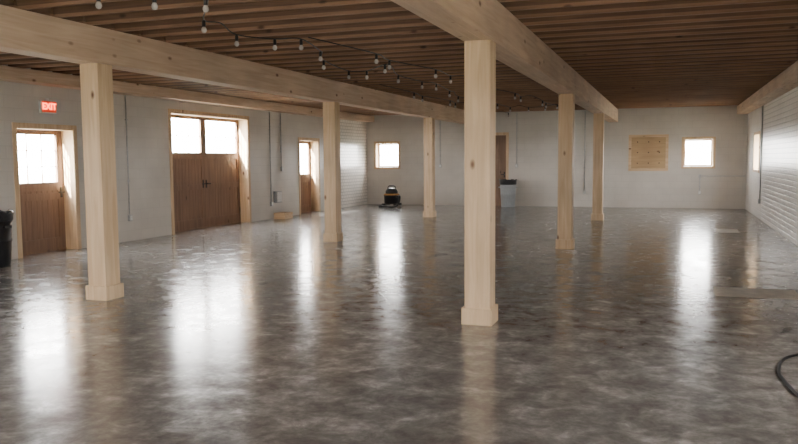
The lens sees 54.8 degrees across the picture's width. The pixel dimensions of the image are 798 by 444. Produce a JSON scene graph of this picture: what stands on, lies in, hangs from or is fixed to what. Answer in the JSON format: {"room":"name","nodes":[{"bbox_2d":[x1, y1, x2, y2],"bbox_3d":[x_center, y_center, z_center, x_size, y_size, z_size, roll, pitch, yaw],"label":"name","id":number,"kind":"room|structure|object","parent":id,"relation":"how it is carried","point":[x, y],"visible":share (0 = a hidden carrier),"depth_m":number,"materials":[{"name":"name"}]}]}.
{"room":"empty barn hall","nodes":[
{"label":"empty barn hall","id":0,"kind":"room"},
{"bbox_2d":[0,65,359,259],"bbox_3d":[-6.063,-1.107,12.808,0.300,3.300,29.040,1,5,19],"label":"wall","id":1,"kind":"structure","parent":0,"point":[147,122],"depth_m":15.32,"materials":[{"name":"white paint"}]},
{"bbox_2d":[17,129,66,255],"bbox_3d":[-6.107,-0.508,12.991,0.120,2.078,1.216,1,5,19],"label":"door","id":2,"kind":"structure","parent":1,"relation":"in","point":[42,204],"depth_m":13.15,"materials":[{"name":"brown wood"}]},
{"bbox_2d":[12,122,81,258],"bbox_3d":[-6.013,-0.552,12.954,0.320,2.170,1.400,1,5,19],"label":"trim","id":3,"kind":"structure","parent":1,"relation":"attached to","point":[68,132],"depth_m":13.47,"materials":[{"name":"brown wood"}]},
{"bbox_2d":[39,98,56,113],"bbox_3d":[-5.845,-1.938,12.831,0.060,0.250,0.340,1,5,19],"label":"exit sign","id":4,"kind":"object","parent":1,"relation":"attached to","point":[45,106],"visible":1,"depth_m":12.80,"materials":[{"name":"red plastic"}]},
{"bbox_2d":[125,95,132,220],"bbox_3d":[-5.189,-1.214,14.756,0.054,2.400,0.075,1,5,19],"label":"conduit","id":5,"kind":"object","parent":1,"relation":"attached to","point":[130,217],"visible":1,"depth_m":14.77,"materials":[{"name":"metal"}]},
{"bbox_2d":[0,65,373,121],"bbox_3d":[-5.789,-2.347,12.606,0.300,0.200,29.040,1,5,19],"label":"trim","id":6,"kind":"structure","parent":1,"relation":"attached to","point":[7,73],"depth_m":15.36,"materials":[{"name":"brown wood"}]},
{"bbox_2d":[171,114,240,231],"bbox_3d":[-4.462,-1.129,17.645,0.120,2.528,3.056,1,5,19],"label":"door","id":7,"kind":"structure","parent":1,"relation":"in","point":[206,186],"depth_m":17.69,"materials":[{"name":"brown wood"}]},
{"bbox_2d":[168,109,251,234],"bbox_3d":[-4.367,-1.173,17.608,0.320,2.620,3.240,1,5,19],"label":"trim","id":8,"kind":"structure","parent":1,"relation":"attached to","point":[243,121],"depth_m":18.96,"materials":[{"name":"brown wood"}]},
{"bbox_2d":[269,112,272,205],"bbox_3d":[-3.333,-1.635,20.023,0.054,2.450,0.075,1,5,19],"label":"conduit","id":9,"kind":"object","parent":1,"relation":"attached to","point":[271,202],"visible":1,"depth_m":20.02,"materials":[{"name":"metal"}]},
{"bbox_2d":[273,191,281,202],"bbox_3d":[-3.204,-0.666,20.368,0.110,0.300,0.280,1,5,19],"label":"electrical panel","id":10,"kind":"object","parent":1,"relation":"attached to","point":[277,195],"visible":1,"depth_m":20.25,"materials":[{"name":"grey plastic"}]},
{"bbox_2d":[280,113,282,170],"bbox_3d":[-3.137,-2.132,20.550,0.054,1.550,0.075,1,5,19],"label":"conduit","id":11,"kind":"object","parent":1,"relation":"attached to","point":[281,167],"visible":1,"depth_m":20.56,"materials":[{"name":"metal"}]},
{"bbox_2d":[300,141,311,212],"bbox_3d":[-2.814,-1.301,22.331,0.120,2.078,1.186,1,5,19],"label":"door","id":12,"kind":"structure","parent":1,"relation":"in","point":[305,178],"depth_m":22.68,"materials":[{"name":"brown wood"}]},
{"bbox_2d":[298,137,320,214],"bbox_3d":[-2.720,-1.345,22.294,0.320,2.170,1.370,1,5,19],"label":"trim","id":13,"kind":"structure","parent":1,"relation":"attached to","point":[314,142],"depth_m":22.82,"materials":[{"name":"brown wood"}]},
{"bbox_2d":[340,120,366,207],"bbox_3d":[-1.560,-1.898,25.130,0.012,2.790,2.720,1,5,19],"label":"garage door","id":14,"kind":"structure","parent":1,"relation":"attached to","point":[353,135],"depth_m":25.28,"materials":[{"name":"paint"}]},
{"bbox_2d":[0,204,797,443],"bbox_3d":[-0.280,0.755,10.928,12.530,0.209,29.640,1,5,19],"label":"floor","id":15,"kind":"structure","parent":0,"point":[270,331],"depth_m":6.74,"materials":[{"name":"concrete"}]},
{"bbox_2d":[0,209,13,266],"bbox_3d":[-6.040,0.240,11.448,0.595,0.837,0.597,-3,5,-27],"label":"trash can","id":16,"kind":"object","parent":15,"relation":"on","point":[6,217],"visible":1,"depth_m":11.36,"materials":[{"name":"black plastic"}]},
{"bbox_2d":[80,63,123,300],"bbox_3d":[-3.339,-0.439,8.617,0.290,2.613,0.290,1,5,19],"label":"timber post","id":17,"kind":"object","parent":15,"relation":"on","point":[96,79],"visible":1,"depth_m":8.53,"materials":[{"name":"brown wood"}]},
{"bbox_2d":[0,5,463,123],"bbox_3d":[-2.327,-2.180,11.400,0.269,0.386,29.040,1,5,19],"label":"ceiling beam","id":18,"kind":"structure","parent":17,"relation":"on","point":[22,32],"depth_m":9.67,"materials":[{"name":"beige wood"}]},
{"bbox_2d":[274,212,292,218],"bbox_3d":[-3.054,-0.174,20.341,0.330,0.160,0.450,1,5,19],"label":"wooden crate","id":19,"kind":"object","parent":15,"relation":"on","point":[279,215],"visible":1,"depth_m":20.16,"materials":[{"name":"brown wood"}]},
{"bbox_2d":[323,102,342,241],"bbox_3d":[-1.258,-0.940,14.521,0.290,2.613,0.290,1,5,19],"label":"timber post","id":20,"kind":"object","parent":15,"relation":"on","point":[331,110],"visible":1,"depth_m":14.43,"materials":[{"name":"brown wood"}]},
{"bbox_2d":[378,185,401,207],"bbox_3d":[-0.276,-0.829,24.750,0.803,0.704,0.745,1,5,19],"label":"shop vacuum","id":21,"kind":"object","parent":15,"relation":"on","point":[391,196],"visible":1,"depth_m":24.65,"materials":[{"name":"black plastic"}]},
{"bbox_2d":[423,118,435,216],"bbox_3d":[0.803,-1.436,20.369,0.290,2.613,0.290,1,5,19],"label":"timber post","id":22,"kind":"object","parent":15,"relation":"on","point":[429,123],"visible":1,"depth_m":20.27,"materials":[{"name":"brown wood"}]},
{"bbox_2d":[461,40,497,325],"bbox_3d":[0.756,-0.352,7.181,0.290,2.613,0.290,1,5,19],"label":"timber post","id":23,"kind":"object","parent":15,"relation":"on","point":[480,308],"visible":1,"depth_m":7.08,"materials":[{"name":"brown wood"}]},
{"bbox_2d":[391,0,617,121],"bbox_3d":[1.768,-2.094,9.964,0.269,0.386,29.040,1,5,19],"label":"ceiling beam","id":24,"kind":"structure","parent":23,"relation":"on","point":[517,47],"depth_m":7.95,"materials":[{"name":"beige wood"}]},
{"bbox_2d":[499,179,517,206],"bbox_3d":[3.462,-0.920,24.446,0.555,0.877,0.557,-3,5,-27],"label":"trash can","id":25,"kind":"object","parent":15,"relation":"on","point":[507,187],"visible":1,"depth_m":24.25,"materials":[{"name":"grey plastic"}]},
{"bbox_2d":[555,93,574,248],"bbox_3d":[2.837,-0.853,13.085,0.290,2.613,0.290,1,5,19],"label":"timber post","id":26,"kind":"object","parent":15,"relation":"on","point":[566,108],"visible":1,"depth_m":12.98,"materials":[{"name":"brown wood"}]},
{"bbox_2d":[591,113,603,220],"bbox_3d":[4.898,-1.349,18.933,0.290,2.613,0.290,1,5,19],"label":"timber post","id":27,"kind":"object","parent":15,"relation":"on","point":[597,214],"visible":1,"depth_m":18.82,"materials":[{"name":"brown wood"}]},
{"bbox_2d":[777,353,797,395],"bbox_3d":[3.188,1.081,5.290,1.065,0.024,1.936,1,5,19],"label":"hose","id":28,"kind":"object","parent":15,"relation":"on","point":[783,359],"visible":1,"depth_m":5.43,"materials":[{"name":"black rubber"}]},
{"bbox_2d":[0,0,797,115],"bbox_3d":[-0.341,-2.441,10.562,11.910,0.240,28.622,1,5,19],"label":"ceiling","id":29,"kind":"structure","parent":0,"point":[634,53],"depth_m":9.86,"materials":[{"name":"brown wood"}]},
{"bbox_2d":[95,0,558,116],"bbox_3d":[0.910,-2.522,14.382,2.543,0.204,17.978,1,5,19],"label":"string lights","id":30,"kind":"object","parent":29,"relation":"hanging from","point":[98,5],"visible":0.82,"depth_m":10.04,"materials":[{"name":"rubber"}]},
{"bbox_2d":[366,105,747,208],"bbox_3d":[4.568,-2.155,24.576,12.530,3.300,0.300,1,5,19],"label":"wall","id":31,"kind":"structure","parent":0,"point":[536,174],"depth_m":23.97,"materials":[{"name":"white paint"}]},
{"bbox_2d":[374,141,399,168],"bbox_3d":[-0.358,-2.278,26.286,0.940,0.940,0.330,1,5,19],"label":"trim","id":32,"kind":"structure","parent":31,"relation":"attached to","point":[376,155],"depth_m":26.23,"materials":[{"name":"brown wood"}]},
{"bbox_2d":[378,143,397,166],"bbox_3d":[-0.321,-2.287,26.389,0.796,0.796,0.050,1,5,19],"label":"window","id":33,"kind":"structure","parent":31,"relation":"in","point":[395,143],"depth_m":26.43,"materials":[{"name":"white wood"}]},
{"bbox_2d":[439,121,440,167],"bbox_3d":[1.359,-2.666,25.474,0.075,1.740,0.054,1,5,19],"label":"conduit","id":34,"kind":"object","parent":31,"relation":"attached to","point":[440,121],"visible":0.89,"depth_m":25.50,"materials":[{"name":"metal"}]},
{"bbox_2d":[495,135,505,205],"bbox_3d":[3.046,-1.670,25.058,0.896,2.278,0.120,1,5,19],"label":"door","id":35,"kind":"structure","parent":31,"relation":"in","point":[500,140],"depth_m":24.96,"materials":[{"name":"brown wood"}]},
{"bbox_2d":[495,132,508,179],"bbox_3d":[3.072,-1.722,25.129,1.080,2.370,0.320,1,5,19],"label":"trim","id":36,"kind":"structure","parent":31,"relation":"attached to","point":[496,133],"depth_m":24.78,"materials":[{"name":"brown wood"}]},
{"bbox_2d":[515,115,517,167],"bbox_3d":[3.765,-2.615,24.631,0.075,1.740,0.054,1,5,19],"label":"conduit","id":37,"kind":"object","parent":31,"relation":"attached to","point":[516,164],"visible":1,"depth_m":24.65,"materials":[{"name":"metal"}]},
{"bbox_2d":[583,111,585,193],"bbox_3d":[5.777,-2.159,23.960,0.075,2.570,0.054,1,5,19],"label":"conduit","id":38,"kind":"object","parent":31,"relation":"attached to","point":[584,190],"visible":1,"depth_m":23.99,"materials":[{"name":"metal"}]},
{"bbox_2d":[628,134,668,170],"bbox_3d":[7.558,-2.096,23.344,1.150,1.100,0.045,1,5,19],"label":"wall panel","id":39,"kind":"object","parent":31,"relation":"attached to","point":[646,152],"visible":1,"depth_m":23.34,"materials":[{"name":"brown wood"}]},
{"bbox_2d":[681,137,715,168],"bbox_3d":[8.945,-2.071,23.024,0.940,0.940,0.330,1,5,19],"label":"trim","id":40,"kind":"structure","parent":31,"relation":"attached to","point":[683,138],"depth_m":22.89,"materials":[{"name":"brown wood"}]},
{"bbox_2d":[684,139,712,165],"bbox_3d":[8.982,-2.079,23.128,0.796,0.796,0.050,1,5,19],"label":"window","id":41,"kind":"structure","parent":31,"relation":"in","point":[711,140],"depth_m":23.08,"materials":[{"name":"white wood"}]},
{"bbox_2d":[698,174,700,194],"bbox_3d":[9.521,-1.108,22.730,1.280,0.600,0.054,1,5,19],"label":"conduit","id":42,"kind":"object","parent":31,"relation":"attached to","point":[699,175],"visible":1,"depth_m":22.93,"materials":[{"name":"metal"}]},
{"bbox_2d":[745,86,797,219],"bbox_3d":[5.476,-0.862,8.761,0.300,3.300,29.040,1,5,19],"label":"wall","id":43,"kind":"structure","parent":0,"point":[754,117],"depth_m":20.71,"materials":[{"name":"white paint"}]},
{"bbox_2d":[753,131,760,172],"bbox_3d":[9.349,-1.798,19.794,0.330,1.040,1.400,1,5,19],"label":"trim","id":44,"kind":"structure","parent":43,"relation":"attached to","point":[756,149],"depth_m":20.40,"materials":[{"name":"brown wood"}]},
{"bbox_2d":[758,106,762,203],"bbox_3d":[8.814,-1.635,18.773,0.054,2.370,0.075,1,5,19],"label":"conduit","id":45,"kind":"object","parent":43,"relation":"attached to","point":[759,199],"visible":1,"depth_m":18.77,"materials":[{"name":"metal"}]},
{"bbox_2d":[737,61,797,113],"bbox_3d":[5.183,-2.099,8.759,0.300,0.230,29.040,1,5,19],"label":"ceiling beam","id":46,"kind":"structure","parent":43,"relation":"attached to","point":[787,80],"depth_m":15.06,"materials":[{"name":"brown wood"}]},
{"bbox_2d":[761,87,797,245],"bbox_3d":[7.345,-1.081,14.551,0.012,2.760,8.400,1,5,19],"label":"garage door","id":47,"kind":"structure","parent":43,"relation":"attached to","point":[779,195],"depth_m":15.24,"materials":[{"name":"paint"}]},
{"label":"outside","id":48,"kind":"structure","parent":0,"visible":0},
{"bbox_2d":[19,172,306,182],"bbox_3d":[3.328,1.026,9.551,160.000,0.140,180.000,1,5,19],"label":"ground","id":49,"kind":"structure","parent":48,"point":[46,177],"depth_m":79.86,"materials":[{"name":"white plant"}]}
]}

